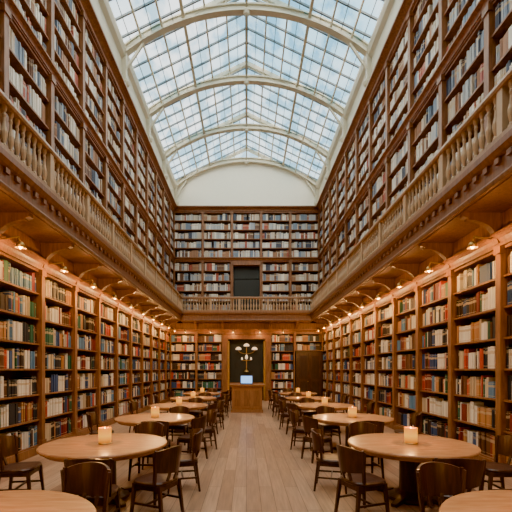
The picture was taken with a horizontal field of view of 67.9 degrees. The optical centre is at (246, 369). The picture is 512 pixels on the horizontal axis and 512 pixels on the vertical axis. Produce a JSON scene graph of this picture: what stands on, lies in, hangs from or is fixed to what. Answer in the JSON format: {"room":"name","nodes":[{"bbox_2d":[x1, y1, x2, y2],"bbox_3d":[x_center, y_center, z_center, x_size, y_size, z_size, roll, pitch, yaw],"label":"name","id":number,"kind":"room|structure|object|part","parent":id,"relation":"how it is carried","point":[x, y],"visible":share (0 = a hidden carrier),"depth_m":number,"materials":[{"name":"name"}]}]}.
{"room":"library","nodes":[
{"label":"library","id":0,"kind":"room"},
{"bbox_2d":[177,164,315,322],"bbox_3d":[0.000,-5.175,22.160,9.540,13.850,0.280,0,0,0],"label":"wall","id":1,"kind":"structure","parent":0,"point":[234,184],"depth_m":22.02,"materials":[{"name":"beige paint"}]},
{"bbox_2d":[232,261,260,309],"bbox_3d":[0.000,-4.695,21.790,1.680,2.990,0.420,0,0,0],"label":"door","id":2,"kind":"structure","parent":1,"relation":"in","point":[246,275],"depth_m":21.91,"materials":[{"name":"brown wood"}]},
{"bbox_2d":[0,400,511,511],"bbox_3d":[0.000,1.850,8.825,10.140,0.200,26.950,0,0,0],"label":"floor","id":3,"kind":"structure","parent":0,"point":[253,467],"depth_m":6.30,"materials":[{"name":"brown wood"}]},
{"bbox_2d":[0,435,44,490],"bbox_3d":[-3.070,1.316,5.095,0.530,0.872,0.513,0,0,-7],"label":"dining chair","id":4,"kind":"object","parent":3,"relation":"on","point":[8,444],"visible":0.94,"depth_m":5.13,"materials":[{"name":"brown wood"}]},
{"bbox_2d":[0,490,96,511],"bbox_3d":[-1.810,1.375,2.350,1.660,0.750,1.660,0,0,0],"label":"round table","id":5,"kind":"object","parent":3,"relation":"on","point":[12,500],"visible":1,"depth_m":2.87,"materials":[{"name":"brown wood"}]},
{"bbox_2d":[60,462,110,511],"bbox_3d":[-1.503,1.316,3.389,0.513,0.872,0.530,0,0,11],"label":"dining chair","id":6,"kind":"object","parent":3,"relation":"on","point":[85,479],"visible":0.71,"depth_m":3.58,"materials":[{"name":"brown wood"}]},
{"bbox_2d":[0,226,171,465],"bbox_3d":[-4.470,-0.455,8.825,0.560,4.410,26.350,0,0,0],"label":"bookcase","id":7,"kind":"object","parent":3,"relation":"on","point":[30,259],"visible":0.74,"depth_m":9.54,"materials":[{"name":"brown wood"}]},
{"bbox_2d":[1,236,26,248],"bbox_3d":[-3.986,-2.182,6.500,0.421,0.215,0.180,0,0,0],"label":"lamp","id":8,"kind":"object","parent":7,"relation":"attached to","point":[19,245],"depth_m":6.49,"materials":[{"name":"gold metal"}]},
{"bbox_2d":[48,262,68,271],"bbox_3d":[-3.986,-2.182,8.050,0.421,0.215,0.180,0,0,0],"label":"lamp","id":9,"kind":"object","parent":7,"relation":"attached to","point":[63,269],"depth_m":8.04,"materials":[{"name":"gold metal"}]},
{"bbox_2d":[0,259,169,450],"bbox_3d":[-4.495,-0.231,8.822,0.230,3.582,26.207,0,0,0],"label":"books","id":10,"kind":"object","parent":7,"relation":"on","point":[12,413],"visible":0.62,"depth_m":8.88,"materials":[{"name":"paper"}]},
{"bbox_2d":[80,279,96,287],"bbox_3d":[-3.986,-2.182,9.600,0.421,0.215,0.180,0,0,0],"label":"lamp","id":11,"kind":"object","parent":7,"relation":"attached to","point":[93,285],"depth_m":9.59,"materials":[{"name":"gold metal"}]},
{"bbox_2d":[0,89,182,329],"bbox_3d":[-4.125,-3.090,8.825,1.250,1.880,26.350,0,0,0],"label":"balcony","id":12,"kind":"object","parent":7,"relation":"on","point":[30,204],"visible":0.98,"depth_m":7.86,"materials":[{"name":"brown wood"}]},
{"bbox_2d":[0,0,176,282],"bbox_3d":[-4.330,-6.225,8.825,0.840,6.050,26.350,0,0,0],"label":"bookcase","id":13,"kind":"object","parent":12,"relation":"on","point":[11,15],"visible":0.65,"depth_m":9.86,"materials":[{"name":"brown wood"}]},
{"bbox_2d":[9,0,172,284],"bbox_3d":[-4.295,-6.138,8.823,0.230,5.576,26.208,0,0,0],"label":"books","id":14,"kind":"object","parent":13,"relation":"on","point":[29,94],"visible":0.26,"depth_m":9.41,"materials":[{"name":"paper"}]},
{"bbox_2d":[103,292,117,298],"bbox_3d":[-3.986,-2.182,11.150,0.421,0.215,0.180,0,0,0],"label":"lamp","id":15,"kind":"object","parent":7,"relation":"attached to","point":[114,296],"depth_m":11.14,"materials":[{"name":"gold metal"}]},
{"bbox_2d":[64,458,120,511],"bbox_3d":[-1.628,1.316,4.020,0.513,0.872,0.530,0,0,-3],"label":"dining chair","id":16,"kind":"object","parent":3,"relation":"on","point":[114,489],"visible":0.34,"depth_m":3.87,"materials":[{"name":"brown wood"}]},
{"bbox_2d":[86,412,113,434],"bbox_3d":[-3.070,1.316,7.946,0.530,0.872,0.513,0,0,-6],"label":"dining chair","id":17,"kind":"object","parent":3,"relation":"on","point":[92,418],"visible":0.53,"depth_m":7.96,"materials":[{"name":"brown wood"}]},
{"bbox_2d":[36,433,166,507],"bbox_3d":[-1.930,1.375,5.200,1.660,0.750,1.660,0,0,0],"label":"round table","id":18,"kind":"object","parent":3,"relation":"on","point":[124,446],"visible":0.64,"depth_m":4.97,"materials":[{"name":"brown wood"}]},
{"bbox_2d":[98,427,111,444],"bbox_3d":[-1.930,0.886,5.180,0.188,0.228,0.188,0,0,0],"label":"candle","id":19,"kind":"object","parent":18,"relation":"on","point":[104,433],"visible":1,"depth_m":5.11,"materials":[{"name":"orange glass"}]},
{"bbox_2d":[129,401,137,432],"bbox_3d":[-3.070,1.316,10.800,0.530,0.872,0.513,0,0,0],"label":"dining chair","id":20,"kind":"object","parent":3,"relation":"on","point":[133,405],"visible":0.32,"depth_m":10.92,"materials":[{"name":"brown wood"}]},
{"bbox_2d":[128,421,163,480],"bbox_3d":[-1.628,1.316,6.240,0.513,0.872,0.530,0,0,2],"label":"dining chair","id":21,"kind":"object","parent":3,"relation":"on","point":[151,427],"visible":0.31,"depth_m":6.41,"materials":[{"name":"brown wood"}]},
{"bbox_2d":[114,413,194,449],"bbox_3d":[-1.930,1.375,8.050,1.660,0.750,1.660,0,0,0],"label":"round table","id":22,"kind":"object","parent":3,"relation":"on","point":[173,418],"visible":0.44,"depth_m":7.83,"materials":[{"name":"brown wood"}]},
{"bbox_2d":[151,407,158,417],"bbox_3d":[-1.930,0.886,8.030,0.188,0.228,0.188,0,0,0],"label":"candle","id":23,"kind":"object","parent":22,"relation":"on","point":[154,410],"visible":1,"depth_m":7.96,"materials":[{"name":"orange wax"}]},
{"bbox_2d":[141,420,170,469],"bbox_3d":[-1.629,1.316,6.870,0.513,0.872,0.530,0,0,-1],"label":"dining chair","id":24,"kind":"object","parent":3,"relation":"on","point":[166,424],"visible":0.32,"depth_m":6.72,"materials":[{"name":"brown wood"}]},
{"bbox_2d":[130,444,183,511],"bbox_3d":[-1.034,1.316,4.522,0.530,0.872,0.513,0,0,26],"label":"dining chair","id":25,"kind":"object","parent":3,"relation":"on","point":[166,462],"visible":1,"depth_m":4.38,"materials":[{"name":"brown wood"}]},
{"bbox_2d":[154,395,167,412],"bbox_3d":[-3.069,1.316,13.642,0.530,0.872,0.513,0,0,-11],"label":"dining chair","id":26,"kind":"object","parent":3,"relation":"on","point":[156,397],"visible":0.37,"depth_m":13.47,"materials":[{"name":"brown wood"}]},
{"bbox_2d":[170,390,175,402],"bbox_3d":[-3.070,1.316,16.498,0.530,0.872,0.513,0,0,-3],"label":"dining chair","id":27,"kind":"object","parent":3,"relation":"on","point":[171,391],"visible":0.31,"depth_m":16.32,"materials":[{"name":"brown wood"}]},
{"bbox_2d":[149,402,207,432],"bbox_3d":[-1.930,1.375,10.900,1.660,0.750,1.660,0,0,0],"label":"round table","id":28,"kind":"object","parent":3,"relation":"on","point":[162,406],"visible":0.62,"depth_m":10.70,"materials":[{"name":"brown wood"}]},
{"bbox_2d":[176,397,181,404],"bbox_3d":[-1.930,0.886,10.880,0.188,0.228,0.188,0,0,0],"label":"candle","id":29,"kind":"object","parent":28,"relation":"on","point":[178,399],"visible":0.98,"depth_m":10.81,"materials":[{"name":"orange wax"}]},
{"bbox_2d":[168,406,189,444],"bbox_3d":[-1.627,1.316,9.090,0.513,0.872,0.530,0,0,4],"label":"dining chair","id":30,"kind":"object","parent":3,"relation":"on","point":[177,409],"visible":0.56,"depth_m":9.21,"materials":[{"name":"brown wood"}]},
{"bbox_2d":[167,428,202,493],"bbox_3d":[-0.911,1.316,5.629,0.530,0.872,0.513,0,0,-13],"label":"dining chair","id":31,"kind":"object","parent":3,"relation":"on","point":[189,459],"visible":0.73,"depth_m":5.48,"materials":[{"name":"brown wood"}]},
{"bbox_2d":[177,416,207,462],"bbox_3d":[-1.033,1.316,7.375,0.530,0.872,0.513,0,0,23],"label":"dining chair","id":32,"kind":"object","parent":3,"relation":"on","point":[200,422],"visible":0.66,"depth_m":7.24,"materials":[{"name":"brown wood"}]},
{"bbox_2d":[170,396,215,417],"bbox_3d":[-1.930,1.375,13.750,1.660,0.750,1.660,0,0,0],"label":"round table","id":33,"kind":"object","parent":3,"relation":"on","point":[184,398],"visible":0.45,"depth_m":13.47,"materials":[{"name":"brown wood"}]},
{"bbox_2d":[188,397,203,417],"bbox_3d":[-1.621,1.316,11.939,0.513,0.872,0.530,0,0,13],"label":"dining chair","id":34,"kind":"object","parent":3,"relation":"on","point":[197,399],"visible":0.56,"depth_m":12.06,"materials":[{"name":"brown wood"}]},
{"bbox_2d":[183,392,220,410],"bbox_3d":[-1.930,1.375,16.600,1.660,0.750,1.660,0,0,0],"label":"round table","id":35,"kind":"object","parent":3,"relation":"on","point":[186,393],"visible":0.48,"depth_m":16.19,"materials":[{"name":"brown wood"}]},
{"bbox_2d":[199,392,210,409],"bbox_3d":[-1.629,1.316,14.790,0.513,0.872,0.530,0,0,2],"label":"dining chair","id":36,"kind":"object","parent":3,"relation":"on","point":[202,393],"visible":0.47,"depth_m":14.98,"materials":[{"name":"brown wood"}]},
{"bbox_2d":[202,409,217,449],"bbox_3d":[-0.913,1.316,8.485,0.530,0.872,0.513,0,0,-22],"label":"dining chair","id":37,"kind":"object","parent":3,"relation":"on","point":[211,414],"visible":0.7,"depth_m":8.38,"materials":[{"name":"brown wood"}]},
{"bbox_2d":[206,403,217,436],"bbox_3d":[-1.032,1.316,10.228,0.530,0.872,0.513,0,0,18],"label":"dining chair","id":38,"kind":"object","parent":3,"relation":"on","point":[215,405],"visible":0.19,"depth_m":10.03,"materials":[{"name":"brown wood"}]},
{"bbox_2d":[207,389,216,403],"bbox_3d":[-1.620,1.316,17.639,0.513,0.872,0.530,0,0,14],"label":"dining chair","id":39,"kind":"object","parent":3,"relation":"on","point":[208,390],"visible":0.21,"depth_m":17.82,"materials":[{"name":"brown wood"}]},
{"bbox_2d":[206,399,224,429],"bbox_3d":[-0.911,1.316,11.330,0.530,0.872,0.513,0,0,-15],"label":"dining chair","id":40,"kind":"object","parent":3,"relation":"on","point":[220,402],"visible":0.59,"depth_m":11.20,"materials":[{"name":"brown wood"}]},
{"bbox_2d":[217,396,223,421],"bbox_3d":[-1.031,1.316,13.080,0.530,0.872,0.513,0,0,15],"label":"dining chair","id":41,"kind":"object","parent":3,"relation":"on","point":[220,397],"visible":0.18,"depth_m":12.88,"materials":[{"name":"brown wood"}]},
{"bbox_2d":[214,391,228,411],"bbox_3d":[-1.034,1.316,15.923,0.530,0.872,0.513,0,0,25],"label":"dining chair","id":42,"kind":"object","parent":3,"relation":"on","point":[225,392],"visible":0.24,"depth_m":15.74,"materials":[{"name":"brown wood"}]},
{"bbox_2d":[223,393,228,416],"bbox_3d":[-0.911,1.316,14.179,0.530,0.872,0.513,0,0,-13],"label":"dining chair","id":43,"kind":"object","parent":3,"relation":"on","point":[226,396],"visible":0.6,"depth_m":14.03,"materials":[{"name":"brown wood"}]},
{"bbox_2d":[227,390,231,407],"bbox_3d":[-0.912,1.316,17.033,0.530,0.872,0.513,0,0,-19],"label":"dining chair","id":44,"kind":"object","parent":3,"relation":"on","point":[229,391],"visible":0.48,"depth_m":16.90,"materials":[{"name":"brown wood"}]},
{"bbox_2d":[170,323,322,400],"bbox_3d":[0.000,-0.455,21.730,8.700,4.410,0.540,0,0,0],"label":"bookcase","id":45,"kind":"object","parent":3,"relation":"on","point":[203,329],"visible":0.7,"depth_m":21.60,"materials":[{"name":"brown wood"}]},
{"bbox_2d":[171,335,320,396],"bbox_3d":[-0.006,-0.229,21.765,8.549,3.577,0.230,0,0,0],"label":"books","id":46,"kind":"object","parent":45,"relation":"on","point":[217,338],"visible":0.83,"depth_m":21.66,"materials":[{"name":"paper"}]},
{"bbox_2d":[181,297,311,331],"bbox_3d":[0.000,-3.090,21.400,7.200,1.880,1.200,0,0,0],"label":"balcony","id":47,"kind":"object","parent":45,"relation":"on","point":[196,316],"visible":0.99,"depth_m":20.86,"materials":[{"name":"brown wood"}]},
{"bbox_2d":[173,206,319,309],"bbox_3d":[0.000,-6.225,21.690,8.300,6.050,0.620,0,0,0],"label":"bookcase","id":48,"kind":"object","parent":47,"relation":"on","point":[181,210],"visible":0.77,"depth_m":21.62,"materials":[{"name":"brown wood"}]},
{"bbox_2d":[175,214,317,309],"bbox_3d":[-0.002,-6.136,21.765,8.158,5.572,0.230,0,0,0],"label":"books","id":49,"kind":"object","parent":48,"relation":"on","point":[193,235],"visible":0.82,"depth_m":21.66,"materials":[{"name":"paper"}]},
{"bbox_3d":[0.000,-3.615,20.895,7.200,0.830,0.190,0,0,0],"label":"handrail","id":50,"kind":"part","parent":47,"relation":"part of","materials":[{"name":"brown wood"}]},
{"bbox_2d":[295,351,321,396],"bbox_3d":[3.580,0.330,21.790,1.500,2.840,0.420,0,0,0],"label":"door","id":51,"kind":"structure","parent":45,"relation":"in","point":[308,364],"depth_m":21.66,"materials":[{"name":"brown wood"}]},
{"bbox_2d":[222,333,270,400],"bbox_3d":[0.000,-0.175,21.730,2.720,3.850,0.580,0,0,0],"label":"entrance alcove","id":52,"kind":"object","parent":3,"relation":"on","point":[233,366],"visible":0.65,"depth_m":21.95,"materials":[{"name":"brown wood"}]},
{"bbox_2d":[235,343,257,371],"bbox_3d":[0.000,-0.695,21.757,1.260,1.650,0.386,0,0,0],"label":"sconce","id":53,"kind":"object","parent":52,"relation":"attached to","point":[246,345],"visible":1,"depth_m":21.78,"materials":[{"name":"gold metal"}]},
{"bbox_2d":[229,384,264,412],"bbox_3d":[0.020,1.170,15.900,1.440,1.160,0.840,0,0,0],"label":"reception desk","id":54,"kind":"object","parent":3,"relation":"on","point":[246,398],"visible":1,"depth_m":15.55,"materials":[{"name":"brown wood"}]},
{"bbox_2d":[240,375,252,383],"bbox_3d":[0.000,0.409,15.659,0.500,0.362,0.357,0,0,0],"label":"laptop","id":55,"kind":"object","parent":54,"relation":"on","point":[244,379],"visible":0.95,"depth_m":15.78,"materials":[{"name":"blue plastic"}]},
{"bbox_2d":[268,390,278,409],"bbox_3d":[1.222,1.316,17.032,0.530,0.872,0.513,0,0,17],"label":"dining chair","id":56,"kind":"object","parent":3,"relation":"on","point":[269,391],"visible":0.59,"depth_m":16.89,"materials":[{"name":"brown wood"}]},
{"bbox_2d":[272,391,278,410],"bbox_3d":[1.342,1.316,15.927,0.530,0.872,0.513,0,0,-19],"label":"dining chair","id":57,"kind":"object","parent":3,"relation":"on","point":[274,392],"visible":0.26,"depth_m":15.74,"materials":[{"name":"brown wood"}]},
{"bbox_2d":[272,393,286,417],"bbox_3d":[1.223,1.316,14.184,0.530,0.872,0.513,0,0,21],"label":"dining chair","id":58,"kind":"object","parent":3,"relation":"on","point":[275,396],"visible":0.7,"depth_m":14.11,"materials":[{"name":"brown wood"}]},
{"bbox_2d":[278,396,286,419],"bbox_3d":[1.342,1.316,13.078,0.530,0.872,0.513,0,0,-17],"label":"dining chair","id":59,"kind":"object","parent":3,"relation":"on","point":[279,397],"visible":0.27,"depth_m":12.90,"materials":[{"name":"brown wood"}]},
{"bbox_2d":[282,389,292,399],"bbox_3d":[1.932,1.316,17.639,0.513,0.872,0.530,0,0,-11],"label":"dining chair","id":60,"kind":"object","parent":3,"relation":"on","point":[283,390],"visible":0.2,"depth_m":17.83,"materials":[{"name":"brown wood"}]},
{"bbox_2d":[279,399,296,428],"bbox_3d":[1.222,1.316,11.331,0.530,0.872,0.513,0,0,16],"label":"dining chair","id":61,"kind":"object","parent":3,"relation":"on","point":[282,403],"visible":0.61,"depth_m":11.21,"materials":[{"name":"brown wood"}]},
{"bbox_2d":[286,403,302,435],"bbox_3d":[1.343,1.316,10.224,0.530,0.872,0.513,0,0,-23],"label":"dining chair","id":62,"kind":"object","parent":3,"relation":"on","point":[289,405],"visible":0.39,"depth_m":10.11,"materials":[{"name":"brown wood"}]},
{"bbox_2d":[289,392,302,413],"bbox_3d":[1.935,1.316,14.790,0.513,0.872,0.530,0,0,-7],"label":"dining chair","id":63,"kind":"object","parent":3,"relation":"on","point":[292,393],"visible":0.34,"depth_m":14.97,"materials":[{"name":"brown wood"}]},
{"bbox_2d":[279,392,316,409],"bbox_3d":[2.240,1.375,16.600,1.660,0.750,1.660,0,0,0],"label":"round table","id":64,"kind":"object","parent":3,"relation":"on","point":[280,393],"visible":0.37,"depth_m":16.17,"materials":[{"name":"brown wood"}]},
{"bbox_2d":[289,409,311,450],"bbox_3d":[1.222,1.316,8.482,0.530,0.872,0.513,0,0,17],"label":"dining chair","id":65,"kind":"object","parent":3,"relation":"on","point":[294,414],"visible":0.73,"depth_m":8.34,"materials":[{"name":"brown wood"}]},
{"bbox_2d":[299,397,315,417],"bbox_3d":[1.934,1.316,11.940,0.513,0.872,0.530,0,0,-9],"label":"dining chair","id":66,"kind":"object","parent":3,"relation":"on","point":[304,412],"visible":0.69,"depth_m":12.06,"materials":[{"name":"brown wood"}]},
{"bbox_2d":[286,396,331,416],"bbox_3d":[2.240,1.375,13.750,1.660,0.750,1.660,0,0,0],"label":"round table","id":67,"kind":"object","parent":3,"relation":"on","point":[292,398],"visible":0.41,"depth_m":13.46,"materials":[{"name":"brown wood"}]},
{"bbox_2d":[301,416,332,463],"bbox_3d":[1.343,1.316,7.376,0.530,0.872,0.513,0,0,-21],"label":"dining chair","id":68,"kind":"object","parent":3,"relation":"on","point":[308,422],"visible":0.63,"depth_m":7.24,"materials":[{"name":"brown wood"}]},
{"bbox_2d":[296,402,354,432],"bbox_3d":[2.240,1.375,10.900,1.660,0.750,1.660,0,0,0],"label":"round table","id":69,"kind":"object","parent":3,"relation":"on","point":[307,406],"visible":0.5,"depth_m":10.69,"materials":[{"name":"brown wood"}]},
{"bbox_2d":[322,397,327,404],"bbox_3d":[2.240,0.886,10.880,0.188,0.228,0.188,0,0,0],"label":"candle","id":70,"kind":"object","parent":69,"relation":"on","point":[324,399],"visible":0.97,"depth_m":10.81,"materials":[{"name":"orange wax"}]},
{"bbox_2d":[316,406,340,444],"bbox_3d":[1.931,1.316,9.089,0.513,0.872,0.530,0,0,-14],"label":"dining chair","id":71,"kind":"object","parent":3,"relation":"on","point":[320,409],"visible":0.56,"depth_m":9.12,"materials":[{"name":"brown wood"}]},
{"bbox_2d":[311,428,346,493],"bbox_3d":[1.221,1.316,5.630,0.530,0.872,0.513,0,0,15],"label":"dining chair","id":72,"kind":"object","parent":3,"relation":"on","point":[323,459],"visible":0.8,"depth_m":5.48,"materials":[{"name":"brown wood"}]},
{"bbox_2d":[335,394,347,412],"bbox_3d":[3.380,1.316,13.650,0.530,0.872,0.513,0,0,-1],"label":"dining chair","id":73,"kind":"object","parent":3,"relation":"on","point":[344,398],"visible":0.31,"depth_m":13.79,"materials":[{"name":"brown wood"}]},
{"bbox_2d":[313,413,393,449],"bbox_3d":[2.240,1.375,8.050,1.660,0.750,1.660,0,0,0],"label":"round table","id":74,"kind":"object","parent":3,"relation":"on","point":[339,419],"visible":0.44,"depth_m":7.83,"materials":[{"name":"brown wood"}]},
{"bbox_2d":[348,407,356,417],"bbox_3d":[2.240,0.886,8.030,0.188,0.228,0.188,0,0,0],"label":"candle","id":75,"kind":"object","parent":74,"relation":"on","point":[352,411],"visible":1,"depth_m":7.96,"materials":[{"name":"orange wax"}]},
{"bbox_2d":[334,444,389,511],"bbox_3d":[1.343,1.316,4.525,0.530,0.872,0.513,0,0,-22],"label":"dining chair","id":76,"kind":"object","parent":3,"relation":"on","point":[352,462],"visible":1,"depth_m":4.38,"materials":[{"name":"brown wood"}]},
{"bbox_2d":[347,421,384,478],"bbox_3d":[1.938,1.316,6.240,0.513,0.872,0.530,0,0,-2],"label":"dining chair","id":77,"kind":"object","parent":3,"relation":"on","point":[359,427],"visible":0.35,"depth_m":6.41,"materials":[{"name":"brown wood"}]},
{"bbox_2d":[356,420,384,463],"bbox_3d":[2.213,1.316,6.870,0.513,0.872,0.530,0,0,9],"label":"dining chair","id":78,"kind":"object","parent":3,"relation":"on","point":[380,425],"visible":0.12,"depth_m":6.65,"materials":[{"name":"brown wood"}]},
{"bbox_2d":[366,401,374,413],"bbox_3d":[3.380,1.316,10.797,0.530,0.872,0.513,0,0,4],"label":"dining chair","id":79,"kind":"object","parent":3,"relation":"on","point":[370,405],"visible":0.3,"depth_m":10.77,"materials":[{"name":"brown wood"}]},
{"bbox_2d":[394,412,421,433],"bbox_3d":[3.379,1.316,7.941,0.530,0.872,0.513,0,0,12],"label":"dining chair","id":80,"kind":"object","parent":3,"relation":"on","point":[415,419],"visible":0.44,"depth_m":7.94,"materials":[{"name":"brown wood"}]},
{"bbox_2d":[347,433,480,507],"bbox_3d":[2.240,1.375,5.200,1.660,0.750,1.660,0,0,0],"label":"round table","id":81,"kind":"object","parent":3,"relation":"on","point":[391,446],"visible":0.83,"depth_m":5.03,"materials":[{"name":"brown wood"}]},
{"bbox_2d":[403,427,417,444],"bbox_3d":[2.240,0.886,5.180,0.188,0.228,0.188,0,0,0],"label":"candle","id":82,"kind":"object","parent":81,"relation":"on","point":[410,433],"visible":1,"depth_m":5.11,"materials":[{"name":"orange wax"}]},
{"bbox_2d":[321,207,511,465],"bbox_3d":[4.470,-0.455,8.825,0.560,4.410,26.350,0,0,0],"label":"bookcase","id":83,"kind":"object","parent":3,"relation":"on","point":[462,259],"visible":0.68,"depth_m":8.39,"materials":[{"name":"brown wood"}]},
{"bbox_2d":[375,292,389,298],"bbox_3d":[3.986,-2.182,11.150,0.421,0.215,0.180,0,0,0],"label":"lamp","id":84,"kind":"object","parent":83,"relation":"attached to","point":[378,296],"depth_m":11.14,"materials":[{"name":"gold metal"}]},
{"bbox_2d":[396,279,412,287],"bbox_3d":[3.986,-2.182,9.600,0.421,0.215,0.180,0,0,0],"label":"lamp","id":85,"kind":"object","parent":83,"relation":"attached to","point":[399,285],"depth_m":9.59,"materials":[{"name":"gold metal"}]},
{"bbox_2d":[310,67,511,329],"bbox_3d":[4.125,-3.090,8.825,1.250,1.880,26.350,0,0,0],"label":"balcony","id":86,"kind":"object","parent":83,"relation":"on","point":[478,195],"visible":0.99,"depth_m":7.25,"materials":[{"name":"brown wood"}]},
{"bbox_2d":[316,0,511,283],"bbox_3d":[4.330,-6.225,8.825,0.840,6.050,26.350,0,0,0],"label":"bookcase","id":87,"kind":"object","parent":86,"relation":"on","point":[482,17],"visible":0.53,"depth_m":9.56,"materials":[{"name":"brown wood"}]},
{"bbox_2d":[320,0,511,284],"bbox_3d":[4.295,-6.136,8.822,0.230,5.572,26.206,0,0,0],"label":"books","id":88,"kind":"object","parent":87,"relation":"on","point":[502,9],"visible":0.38,"depth_m":9.24,"materials":[{"name":"paper"}]},
{"bbox_2d":[323,252,511,463],"bbox_3d":[4.495,-0.231,8.823,0.230,3.583,26.207,0,0,0],"label":"books","id":89,"kind":"object","parent":83,"relation":"on","point":[475,412],"visible":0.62,"depth_m":8.66,"materials":[{"name":"paper"}]},
{"bbox_2d":[424,262,444,271],"bbox_3d":[3.986,-2.182,8.050,0.421,0.215,0.180,0,0,0],"label":"lamp","id":90,"kind":"object","parent":83,"relation":"attached to","point":[428,269],"depth_m":8.04,"materials":[{"name":"gold metal"}]},
{"bbox_2d":[466,236,491,248],"bbox_3d":[3.986,-2.182,6.500,0.421,0.215,0.180,0,0,0],"label":"lamp","id":91,"kind":"object","parent":83,"relation":"attached to","point":[472,245],"depth_m":6.49,"materials":[{"name":"gold metal"}]},
{"bbox_2d":[416,462,466,511],"bbox_3d":[1.813,1.316,3.389,0.513,0.872,0.530,0,0,-10],"label":"dining chair","id":92,"kind":"object","parent":3,"relation":"on","point":[440,479],"visible":0.74,"depth_m":3.58,"materials":[{"name":"brown wood"}]},
{"bbox_2d":[427,457,485,507],"bbox_3d":[2.212,1.316,4.021,0.513,0.872,0.530,0,0,12],"label":"dining chair","id":93,"kind":"object","parent":3,"relation":"on","point":[475,476],"visible":0.34,"depth_m":3.79,"materials":[{"name":"brown wood"}]},
{"bbox_2d":[439,490,511,511],"bbox_3d":[2.120,1.375,2.350,1.660,0.750,1.660,0,0,0],"label":"round table","id":94,"kind":"object","parent":3,"relation":"on","point":[485,500],"visible":1,"depth_m":2.87,"materials":[{"name":"brown wood"}]},
{"bbox_2d":[484,435,511,489],"bbox_3d":[3.380,1.316,5.098,0.530,0.872,0.513,0,0,2],"label":"dining chair","id":95,"kind":"object","parent":3,"relation":"on","point":[503,443],"visible":0.69,"depth_m":5.17,"materials":[{"name":"brown wood"}]},
{"bbox_3d":[-4.920,-3.750,8.825,0.300,11.000,26.950,0,0,0],"label":"wall","id":96,"kind":"structure","parent":0,"visible":0},
{"bbox_2d":[90,0,176,199],"bbox_3d":[-4.370,-10.025,8.825,0.860,1.550,26.950,0,0,0],"label":"trim","id":97,"kind":"structure","parent":96,"relation":"attached to","point":[102,8],"depth_m":13.45,"materials":[{"name":"beige paint"}]},
{"bbox_2d":[121,0,371,205],"bbox_3d":[0.000,-11.131,9.540,8.469,3.362,24.946,0,0,0],"label":"ribs","id":98,"kind":"object","parent":97,"relation":"on","point":[215,8],"visible":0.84,"depth_m":15.71,"materials":[{"name":"beige paint"}]},
{"bbox_2d":[128,0,364,177],"bbox_3d":[0.000,-11.757,8.875,8.400,2.096,26.450,0,0,0],"label":"purlins","id":99,"kind":"structure","parent":98,"relation":"attached to","point":[180,1],"depth_m":14.96,"materials":[{"name":"beige paint"}]},
{"bbox_2d":[108,0,245,179],"bbox_3d":[-2.100,-11.805,8.812,4.226,2.104,26.375,0,0,0],"label":"bars","id":100,"kind":"object","parent":99,"relation":"attached to","point":[144,5],"visible":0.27,"depth_m":15.30,"materials":[{"name":"white metal"}]},
{"bbox_2d":[247,0,384,179],"bbox_3d":[2.100,-11.805,8.812,4.226,2.104,26.375,0,0,0],"label":"bars","id":101,"kind":"object","parent":99,"relation":"attached to","point":[347,5],"visible":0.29,"depth_m":15.30,"materials":[{"name":"white metal"}]},
{"bbox_3d":[4.920,-3.750,8.825,0.300,11.000,26.950,0,0,0],"label":"wall","id":102,"kind":"structure","parent":0,"visible":0},
{"bbox_2d":[316,0,402,199],"bbox_3d":[4.370,-10.025,8.825,0.860,1.550,26.950,0,0,0],"label":"trim","id":103,"kind":"structure","parent":102,"relation":"attached to","point":[390,8],"depth_m":13.45,"materials":[{"name":"beige paint"}]}
]}

